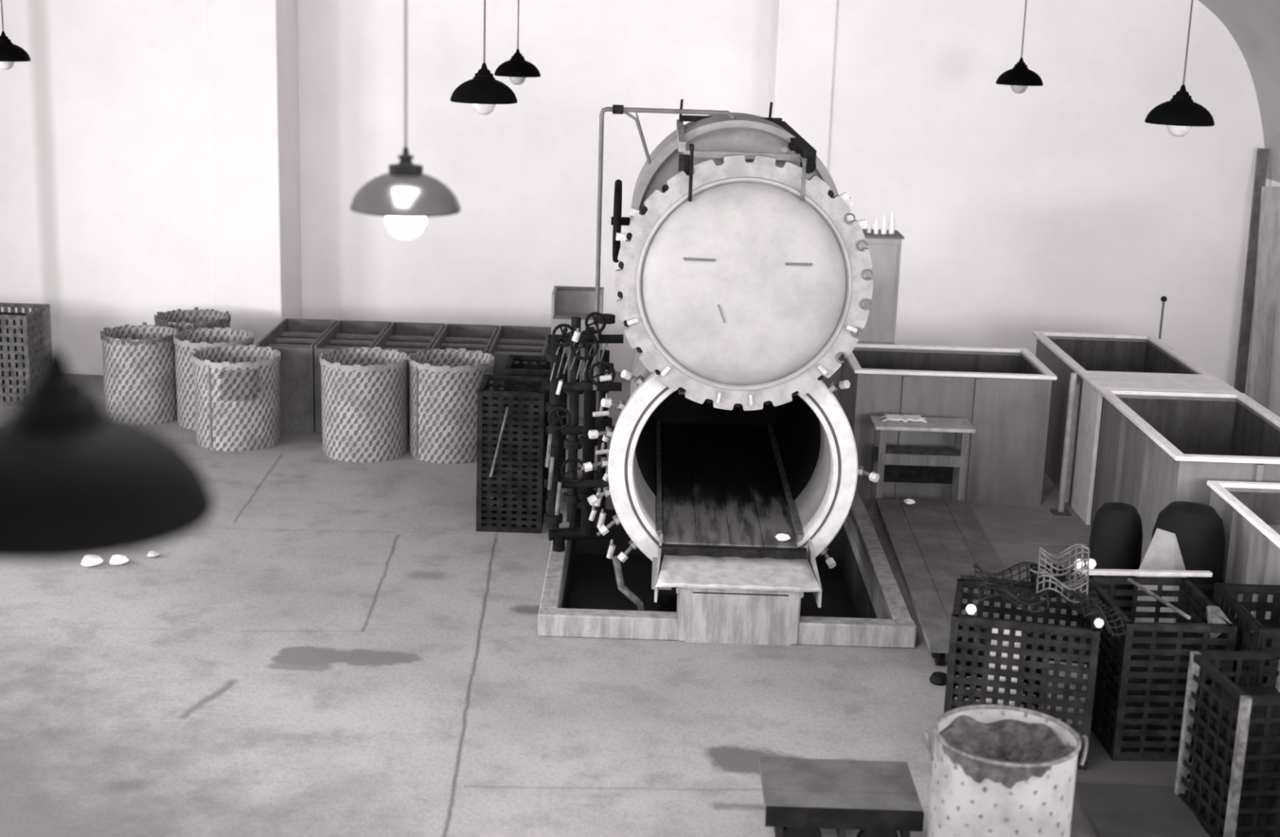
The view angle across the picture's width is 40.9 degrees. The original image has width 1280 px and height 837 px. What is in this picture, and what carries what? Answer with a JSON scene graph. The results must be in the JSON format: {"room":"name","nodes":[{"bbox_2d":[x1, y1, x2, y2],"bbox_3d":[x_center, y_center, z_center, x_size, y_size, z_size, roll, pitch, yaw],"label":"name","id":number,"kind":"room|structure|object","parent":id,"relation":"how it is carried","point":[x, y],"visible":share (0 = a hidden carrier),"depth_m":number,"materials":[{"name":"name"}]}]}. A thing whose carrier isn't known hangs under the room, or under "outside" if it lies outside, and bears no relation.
{"room":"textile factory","nodes":[
{"label":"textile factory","id":0,"kind":"room"},
{"bbox_2d":[0,371,1210,836],"bbox_3d":[-0.976,2.293,9.726,16.600,0.120,24.200,2,14,0],"label":"floor","id":1,"kind":"structure","parent":0,"point":[339,648],"depth_m":11.47,"materials":[{"name":"concrete"}]},
{"bbox_2d":[0,302,51,406],"bbox_3d":[-6.920,-0.710,18.872,0.670,1.000,0.750,2,14,0],"label":"crate","id":2,"kind":"object","parent":1,"relation":"on","point":[25,339],"visible":0.74,"depth_m":18.59,"materials":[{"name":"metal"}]},
{"bbox_2d":[80,555,103,566],"bbox_3d":[-4.350,1.121,13.641,0.168,0.085,0.171,-1,14,-11],"label":"scrap","id":3,"kind":"object","parent":1,"relation":"on","point":[87,562],"visible":0.68,"depth_m":13.58,"materials":[{"name":"white"}]},
{"bbox_2d":[109,554,128,564],"bbox_3d":[-4.151,1.121,13.691,0.148,0.075,0.151,-1,14,-11],"label":"scrap","id":4,"kind":"object","parent":1,"relation":"on","point":[117,559],"visible":1,"depth_m":13.65,"materials":[{"name":"white"}]},
{"bbox_2d":[100,322,179,425],"bbox_3d":[-5.297,-0.478,18.247,0.800,0.950,0.800,2,14,0],"label":"basket","id":5,"kind":"object","parent":1,"relation":"on","point":[139,362],"visible":0.88,"depth_m":17.95,"materials":[{"name":"wicker"}]},
{"bbox_2d":[146,550,159,556],"bbox_3d":[-3.933,1.093,13.887,0.099,0.050,0.101,-1,14,-12],"label":"scrap","id":6,"kind":"object","parent":1,"relation":"on","point":[151,553],"visible":1,"depth_m":13.86,"materials":[{"name":"paper"}]},
{"bbox_2d":[154,306,231,332],"bbox_3d":[-4.980,-0.697,19.169,0.820,0.960,0.820,2,14,0],"label":"basket","id":7,"kind":"object","parent":1,"relation":"on","point":[193,319],"visible":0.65,"depth_m":19.27,"materials":[{"name":"wicker"}]},
{"bbox_2d":[173,327,253,430],"bbox_3d":[-4.489,-0.421,18.131,0.821,0.947,0.821,2,14,0],"label":"basket","id":8,"kind":"object","parent":1,"relation":"on","point":[186,342],"visible":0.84,"depth_m":17.88,"materials":[{"name":"grey wicker"}]},
{"bbox_2d":[191,344,281,451],"bbox_3d":[-4.080,-0.216,17.405,0.871,0.917,0.871,2,14,0],"label":"wicker basket","id":9,"kind":"object","parent":1,"relation":"on","point":[237,388],"visible":1,"depth_m":17.09,"materials":[{"name":"grey wicker"}]},
{"bbox_2d":[256,318,337,432],"bbox_3d":[-3.679,-0.485,18.536,0.585,0.930,1.450,2,14,0],"label":"bin","id":10,"kind":"object","parent":1,"relation":"on","point":[295,339],"visible":0.66,"depth_m":17.89,"materials":[{"name":"grey wood"}]},
{"bbox_2d":[314,320,391,432],"bbox_3d":[-3.081,-0.465,18.536,0.585,0.930,1.450,2,14,0],"label":"bin","id":11,"kind":"object","parent":1,"relation":"on","point":[344,334],"visible":0.3,"depth_m":18.50,"materials":[{"name":"grey wood"}]},
{"bbox_2d":[319,346,408,462],"bbox_3d":[-2.752,-0.147,17.154,0.871,0.987,0.871,2,14,0],"label":"wicker basket","id":12,"kind":"object","parent":1,"relation":"on","point":[365,398],"visible":1,"depth_m":16.84,"materials":[{"name":"grey wicker"}]},
{"bbox_2d":[372,321,444,435],"bbox_3d":[-2.483,-0.445,18.536,0.585,0.930,1.450,2,14,0],"label":"bin","id":13,"kind":"object","parent":1,"relation":"on","point":[408,338],"visible":0.27,"depth_m":18.78,"materials":[{"name":"grey wood"}]},
{"bbox_2d":[408,347,494,463],"bbox_3d":[-1.892,-0.133,17.192,0.851,0.997,0.851,2,14,0],"label":"basket","id":14,"kind":"object","parent":1,"relation":"on","point":[445,384],"visible":0.94,"depth_m":16.86,"materials":[{"name":"grey wicker"}]},
{"bbox_2d":[430,323,498,353],"bbox_3d":[-1.885,-0.425,18.536,0.585,0.930,1.450,2,14,0],"label":"bin","id":15,"kind":"object","parent":1,"relation":"on","point":[474,337],"visible":0.28,"depth_m":18.89,"materials":[{"name":"grey wood"}]},
{"bbox_2d":[475,374,548,533],"bbox_3d":[-1.111,0.308,14.977,0.565,1.240,0.704,2,14,0],"label":"crate","id":16,"kind":"object","parent":1,"relation":"on","point":[512,437],"visible":0.98,"depth_m":14.72,"materials":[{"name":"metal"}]},
{"bbox_2d":[488,324,551,390],"bbox_3d":[-1.288,-0.406,18.536,0.585,0.930,1.450,2,14,0],"label":"bin","id":17,"kind":"object","parent":1,"relation":"on","point":[508,340],"visible":0.38,"depth_m":18.78,"materials":[{"name":"grey wood"}]},
{"bbox_2d":[502,354,568,499],"bbox_3d":[-0.973,0.078,15.980,0.545,1.220,0.645,2,14,0],"label":"crate","id":18,"kind":"object","parent":1,"relation":"on","point":[528,369],"visible":0.27,"depth_m":15.94,"materials":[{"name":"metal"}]},
{"bbox_2d":[551,285,604,417],"bbox_3d":[-0.701,-0.738,19.027,0.550,1.380,0.510,2,14,0],"label":"box","id":19,"kind":"object","parent":1,"relation":"on","point":[567,302],"visible":0.45,"depth_m":19.06,"materials":[{"name":"paint"}]},
{"bbox_2d":[537,474,916,648],"bbox_3d":[0.640,1.212,14.271,2.740,0.930,3.792,2,14,0],"label":"concrete curb","id":20,"kind":"object","parent":1,"relation":"on","point":[718,615],"visible":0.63,"depth_m":12.41,"materials":[{"name":"grey concrete"}]},
{"bbox_2d":[543,311,623,558],"bbox_3d":[-0.448,0.091,13.565,0.592,2.032,0.941,2,14,0],"label":"valve manifold","id":21,"kind":"object","parent":20,"relation":"on","point":[599,420],"visible":0.93,"depth_m":13.46,"materials":[{"name":"black metal"}]},
{"bbox_2d":[758,756,924,836],"bbox_3d":[1.089,2.178,9.487,0.840,0.347,0.641,2,14,0],"label":"table","id":22,"kind":"object","parent":1,"relation":"on","point":[802,797],"visible":1,"depth_m":9.29,"materials":[{"name":"grey wood"}]},
{"bbox_2d":[821,228,904,403],"bbox_3d":[2.196,-0.756,17.553,0.780,2.300,0.540,2,14,0],"label":"tall cabinet","id":23,"kind":"object","parent":1,"relation":"on","point":[885,250],"visible":0.36,"depth_m":17.16,"materials":[{"name":"metal"}]},
{"bbox_2d":[866,222,871,232],"bbox_3d":[2.304,-1.917,17.259,0.044,0.100,0.044,2,14,0],"label":"bottle","id":24,"kind":"object","parent":23,"relation":"on","point":[869,227],"visible":0.98,"depth_m":17.25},
{"bbox_2d":[874,217,879,234],"bbox_3d":[2.365,-1.923,17.164,0.044,0.160,0.044,2,14,0],"label":"bottle","id":25,"kind":"object","parent":23,"relation":"on","point":[876,224],"visible":1,"depth_m":17.15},
{"bbox_2d":[880,214,887,234],"bbox_3d":[2.445,-1.942,17.190,0.060,0.190,0.060,2,14,0],"label":"bottle","id":26,"kind":"object","parent":23,"relation":"on","point":[884,223],"visible":1,"depth_m":17.17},
{"bbox_2d":[888,211,894,234],"bbox_3d":[2.526,-1.961,17.216,0.060,0.220,0.060,2,14,0],"label":"bottle","id":27,"kind":"object","parent":23,"relation":"on","point":[891,221],"visible":1,"depth_m":17.20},
{"bbox_2d":[869,415,975,517],"bbox_3d":[2.546,0.452,15.683,0.900,0.860,0.420,2,14,0],"label":"table","id":28,"kind":"object","parent":1,"relation":"on","point":[897,464],"visible":0.94,"depth_m":15.57,"materials":[{"name":"wood"}]},
{"bbox_2d":[880,413,927,422],"bbox_3d":[2.402,-0.009,15.673,0.420,0.031,0.263,2,14,0],"label":"folded cloth","id":29,"kind":"object","parent":28,"relation":"on","point":[904,417],"visible":1,"depth_m":15.64,"materials":[{"name":"white fabric"}]},
{"bbox_2d":[876,445,959,455],"bbox_3d":[2.551,0.312,15.649,0.760,0.030,0.320,2,14,0],"label":"shelf","id":30,"kind":"object","parent":28,"relation":"attached to","point":[890,450],"depth_m":15.64,"materials":[{"name":"wood"}]},
{"bbox_2d":[928,671,946,685],"bbox_3d":[2.062,1.784,11.822,0.140,0.070,0.136,2,14,0],"label":"wedge","id":31,"kind":"object","parent":1,"relation":"on","point":[939,678],"visible":0.86,"depth_m":11.78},
{"bbox_2d":[840,342,1057,505],"bbox_3d":[2.901,0.032,16.633,1.872,1.250,1.322,2,14,0],"label":"wooden bin","id":32,"kind":"object","parent":1,"relation":"on","point":[1004,393],"visible":0.7,"depth_m":16.04,"materials":[{"name":"paint"}]},
{"bbox_2d":[875,497,1039,665],"bbox_3d":[2.485,1.261,13.745,0.827,0.204,3.669,2,14,1],"label":"wooden platform","id":33,"kind":"object","parent":1,"relation":"on","point":[933,543],"visible":0.73,"depth_m":13.93,"materials":[{"name":"wood"}]},
{"bbox_2d":[903,498,915,504],"bbox_3d":[2.412,0.741,15.345,0.099,0.050,0.101,-1,14,-12],"label":"scrap","id":34,"kind":"object","parent":33,"relation":"on","point":[908,501],"visible":1,"depth_m":15.31,"materials":[{"name":"white"}]},
{"bbox_2d":[924,704,1088,836],"bbox_3d":[1.889,2.052,9.007,0.755,0.872,0.754,-8,17,-35],"label":"bucket","id":35,"kind":"object","parent":1,"relation":"on","point":[998,770],"visible":1,"depth_m":8.76,"materials":[{"name":"metal"}]},
{"bbox_2d":[943,577,1100,770],"bbox_3d":[2.405,1.601,10.869,0.885,0.900,0.745,5,14,12],"label":"crate","id":36,"kind":"object","parent":1,"relation":"on","point":[1006,655],"visible":0.7,"depth_m":10.53,"materials":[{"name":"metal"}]},
{"bbox_2d":[965,604,976,613],"bbox_3d":[2.023,1.165,10.488,0.066,0.066,0.066,2,14,0],"label":"ball","id":37,"kind":"object","parent":36,"relation":"on","point":[971,608],"visible":1,"depth_m":10.47,"materials":[{"name":"white plastic"}]},
{"bbox_2d":[973,561,1048,613],"bbox_3d":[2.321,1.047,10.760,0.431,0.200,0.517,3,14,6],"label":"wire mesh","id":38,"kind":"object","parent":36,"relation":"on","point":[1001,591],"visible":0.97,"depth_m":10.76,"materials":[{"name":"metal"}]},
{"bbox_2d":[960,574,1076,590],"bbox_3d":[2.446,1.062,11.108,0.738,0.032,0.032,5,14,12],"label":"bar","id":39,"kind":"object","parent":36,"relation":"on","point":[962,576],"visible":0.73,"depth_m":11.13,"materials":[{"name":"grey metal"}]},
{"bbox_2d":[1027,561,1068,597],"bbox_3d":[2.587,1.030,10.914,0.258,0.169,0.258,-1,14,-11],"label":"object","id":40,"kind":"object","parent":36,"relation":"on","point":[1061,576],"visible":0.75,"depth_m":10.85,"materials":[{"name":"black metal"}]},
{"bbox_2d":[1046,564,1126,636],"bbox_3d":[2.764,1.109,10.727,0.294,0.211,0.913,1,14,-5],"label":"wire mesh","id":41,"kind":"object","parent":36,"relation":"on","point":[1091,612],"visible":0.7,"depth_m":10.52,"materials":[{"name":"metal"}]},
{"bbox_2d":[1035,543,1089,604],"bbox_3d":[2.661,0.965,10.799,0.314,0.281,0.464,5,14,13],"label":"wire mesh","id":42,"kind":"object","parent":41,"relation":"on","point":[1043,571],"visible":0.98,"depth_m":10.82,"materials":[{"name":"metal"}]},
{"bbox_2d":[1093,617,1103,627],"bbox_3d":[2.761,1.229,10.328,0.060,0.060,0.060,2,14,0],"label":"ball","id":43,"kind":"object","parent":36,"relation":"on","point":[1099,622],"visible":1,"depth_m":10.31,"materials":[{"name":"white plastic"}]},
{"bbox_2d":[1050,372,1076,515],"bbox_3d":[3.924,0.234,15.773,0.160,1.330,0.160,2,14,0],"label":"support post","id":44,"kind":"object","parent":1,"relation":"on","point":[1060,511],"visible":1,"depth_m":15.77,"materials":[{"name":"metal"}]},
{"bbox_2d":[1085,502,1142,629],"bbox_3d":[3.495,1.119,12.698,0.395,1.040,0.395,2,14,0],"label":"drum","id":45,"kind":"object","parent":1,"relation":"on","point":[1116,536],"visible":0.55,"depth_m":12.50,"materials":[{"name":"metal"}]},
{"bbox_2d":[1031,330,1216,504],"bbox_3d":[4.682,-0.027,17.041,1.278,1.285,2.056,2,14,0],"label":"wooden bin","id":46,"kind":"object","parent":1,"relation":"on","point":[1064,353],"visible":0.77,"depth_m":17.23,"materials":[{"name":"paint"}]},
{"bbox_2d":[1074,782,1208,836],"bbox_3d":[2.896,2.294,9.927,0.620,0.030,0.750,2,14,0],"label":"floor panel","id":47,"kind":"object","parent":1,"relation":"on","point":[1113,810],"visible":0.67,"depth_m":9.95,"materials":[{"name":"grey concrete"}]},
{"bbox_2d":[1071,372,1240,524],"bbox_3d":[4.683,0.294,15.722,1.280,1.285,0.645,2,14,0],"label":"wooden partition","id":48,"kind":"object","parent":1,"relation":"on","point":[1091,407],"visible":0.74,"depth_m":15.60,"materials":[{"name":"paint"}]},
{"bbox_2d":[1081,575,1237,761],"bbox_3d":[3.283,1.567,11.021,0.685,0.950,0.905,1,14,-2],"label":"crate","id":49,"kind":"object","parent":1,"relation":"on","point":[1141,677],"visible":0.66,"depth_m":10.68,"materials":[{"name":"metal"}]},
{"bbox_2d":[1073,568,1212,577],"bbox_3d":[3.328,1.021,11.364,0.921,0.030,0.050,1,14,-3],"label":"plank","id":50,"kind":"object","parent":49,"relation":"on","point":[1091,571],"visible":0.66,"depth_m":11.35,"materials":[{"name":"wood"}]},
{"bbox_2d":[1073,558,1084,568],"bbox_3d":[2.900,0.959,11.336,0.070,0.070,0.070,2,14,0],"label":"ball","id":51,"kind":"object","parent":50,"relation":"on","point":[1078,564],"visible":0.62,"depth_m":11.31,"materials":[{"name":"white"}]},
{"bbox_2d":[1085,558,1096,568],"bbox_3d":[2.980,0.960,11.346,0.070,0.070,0.070,2,14,0],"label":"ball","id":52,"kind":"object","parent":50,"relation":"on","point":[1092,563],"visible":0.86,"depth_m":11.32,"materials":[{"name":"white plastic"}]},
{"bbox_2d":[1127,577,1191,619],"bbox_3d":[3.274,1.134,10.851,0.024,0.024,0.723,-2,14,-14],"label":"bar","id":53,"kind":"object","parent":49,"relation":"on","point":[1150,593],"visible":1,"depth_m":10.82,"materials":[{"name":"grey metal"}]},
{"bbox_2d":[1134,528,1186,622],"bbox_3d":[3.639,1.288,12.005,0.360,1.052,0.135,2,14,0],"label":"sheet","id":54,"kind":"object","parent":1,"relation":"on","point":[1163,552],"visible":0.32,"depth_m":11.96,"materials":[{"name":"grey paint"}]},
{"bbox_2d":[1090,387,1279,564],"bbox_3d":[4.681,0.653,14.253,1.296,1.285,2.356,2,14,0],"label":"wooden bin","id":55,"kind":"object","parent":1,"relation":"on","point":[1157,449],"visible":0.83,"depth_m":14.57,"materials":[{"name":"paint"}]},
{"bbox_2d":[1151,501,1225,648],"bbox_3d":[3.924,1.155,12.395,0.541,1.140,0.541,2,14,0],"label":"drum","id":56,"kind":"object","parent":1,"relation":"on","point":[1198,530],"visible":0.47,"depth_m":12.13,"materials":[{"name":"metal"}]},
{"bbox_2d":[1174,650,1279,836],"bbox_3d":[3.524,1.887,9.803,0.595,0.920,0.695,0,14,-7],"label":"crate","id":57,"kind":"object","parent":1,"relation":"on","point":[1235,792],"visible":1,"depth_m":9.65,"materials":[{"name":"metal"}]},
{"bbox_2d":[1206,480,1279,632],"bbox_3d":[5.053,1.265,12.107,1.675,1.135,1.895,2,14,0],"label":"wooden bin","id":58,"kind":"object","parent":1,"relation":"on","point":[1249,512],"visible":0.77,"depth_m":12.29,"materials":[{"name":"paint"}]},
{"bbox_2d":[1208,582,1279,687],"bbox_3d":[3.938,1.641,10.743,0.540,0.980,0.860,2,14,0],"label":"crate","id":59,"kind":"object","parent":1,"relation":"on","point":[1265,636],"visible":0.28,"depth_m":10.67,"materials":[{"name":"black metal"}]},
{"bbox_2d":[1234,148,1268,393],"bbox_3d":[6.949,-1.518,19.568,0.123,3.074,0.304,4,14,7],"label":"leaning board","id":60,"kind":"object","parent":1,"relation":"on","point":[1262,156],"visible":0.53,"depth_m":19.53,"materials":[{"name":"grey wood"}]},
{"bbox_2d":[1247,186,1279,408],"bbox_3d":[6.949,-1.209,19.103,0.250,2.696,0.438,2,14,0],"label":"leaning board","id":61,"kind":"object","parent":1,"relation":"on","point":[1268,237],"visible":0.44,"depth_m":19.07,"materials":[{"name":"grey wood"}]},
{"bbox_2d":[0,0,1264,395],"bbox_3d":[-0.670,-3.936,20.069,17.400,7.300,1.350,2,14,0],"label":"wall","id":62,"kind":"structure","parent":0,"point":[1054,206],"depth_m":19.88,"materials":[{"name":"paint"}]},
{"bbox_2d":[206,0,281,344],"bbox_3d":[-4.492,-3.656,19.458,0.780,6.600,0.030,2,14,0],"label":"pillar","id":63,"kind":"structure","parent":62,"relation":"attached to","point":[242,34],"depth_m":19.62,"materials":[{"name":"paint"}]},
{"bbox_2d":[773,0,837,169],"bbox_3d":[1.840,-3.447,19.458,0.650,6.600,0.030,2,14,0],"label":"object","id":64,"kind":"structure","parent":62,"relation":"attached to","point":[806,28],"depth_m":19.32,"materials":[{"name":"paint"}]},
{"bbox_2d":[1158,296,1167,339],"bbox_3d":[5.519,-0.501,18.360,0.160,1.635,0.160,2,14,0],"label":"rod","id":65,"kind":"object","parent":62,"relation":"attached to","point":[1163,299],"visible":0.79,"depth_m":18.20,"materials":[{"name":"grey paint"}]},
{"bbox_2d":[561,507,877,618],"bbox_3d":[0.695,1.535,14.371,2.710,0.500,3.590,2,14,0],"label":"pit","id":66,"kind":"structure","parent":0,"point":[591,583],"depth_m":15.32,"materials":[{"name":"concrete"}]},
{"bbox_2d":[581,98,879,611],"bbox_3d":[0.706,-0.486,14.339,2.238,4.321,4.795,2,14,0],"label":"autoclave","id":67,"kind":"object","parent":66,"relation":"in","point":[741,284],"visible":1,"depth_m":12.48,"materials":[{"name":"grey paint"}]},
{"bbox_2d":[775,533,790,541],"bbox_3d":[1.077,0.889,12.891,0.109,0.055,0.111,-1,14,-12],"label":"rag","id":68,"kind":"object","parent":67,"relation":"on","point":[780,536],"visible":1,"depth_m":12.86,"materials":[{"name":"fabric"}]},
{"bbox_2d":[1198,0,1279,182],"bbox_3d":[-0.923,-2.347,8.596,16.583,3.930,24.200,2,14,0],"label":"archway","id":69,"kind":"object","parent":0,"point":[1254,25],"depth_m":18.75,"materials":[{"name":"grey paint"}]},
{"bbox_2d":[0,0,31,70],"bbox_3d":[-5.773,-4.224,15.455,0.454,2.139,0.454,2,14,0],"label":"pendant lamp","id":70,"kind":"object","parent":69,"relation":"hanging from","point":[10,53],"visible":1,"depth_m":15.59,"materials":[{"name":"black metal"}]},
{"bbox_2d":[0,0,213,560],"bbox_3d":[-0.849,-1.191,2.331,0.454,2.875,0.454,2,14,0],"label":"pendant lamp","id":71,"kind":"object","parent":69,"relation":"hanging from","point":[78,479],"visible":1,"depth_m":2.52,"materials":[{"name":"black metal"}]},
{"bbox_2d":[350,0,461,238],"bbox_3d":[-0.921,-2.205,6.747,0.454,3.010,0.454,2,14,0],"label":"pendant lamp","id":72,"kind":"object","parent":69,"relation":"hanging from","point":[406,195],"visible":1,"depth_m":6.93,"materials":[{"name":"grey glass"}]},
{"bbox_2d":[449,0,517,115],"bbox_3d":[-1.015,-3.420,11.310,0.454,2.806,0.454,2,14,0],"label":"pendant lamp","id":73,"kind":"object","parent":69,"relation":"hanging from","point":[483,91],"visible":1,"depth_m":11.48,"materials":[{"name":"black metal"}]},
{"bbox_2d":[493,0,540,84],"bbox_3d":[-1.153,-4.644,16.448,0.454,2.854,0.454,2,14,0],"label":"pendant lamp","id":74,"kind":"object","parent":69,"relation":"hanging from","point":[517,68],"visible":1,"depth_m":16.62,"materials":[{"name":"black metal"}]},
{"bbox_2d":[995,0,1043,93],"bbox_3d":[3.732,-4.240,16.507,0.454,2.202,0.454,2,14,0],"label":"pendant lamp","id":75,"kind":"object","parent":69,"relation":"hanging from","point":[1020,77],"visible":1,"depth_m":16.61,"materials":[{"name":"black metal"}]},
{"bbox_2d":[1144,0,1214,137],"bbox_3d":[3.683,-2.986,11.378,0.454,2.218,0.454,2,14,0],"label":"pendant lamp","id":76,"kind":"object","parent":69,"relation":"hanging from","point":[1180,113],"visible":1,"depth_m":11.48,"materials":[{"name":"black metal"}]},
{"bbox_2d":[1265,178,1279,417],"bbox_3d":[7.191,1.080,9.366,0.344,2.930,24.200,2,14,0],"label":"wall","id":77,"kind":"structure","parent":0,"point":[1274,398],"depth_m":19.31,"materials":[{"name":"paint"}]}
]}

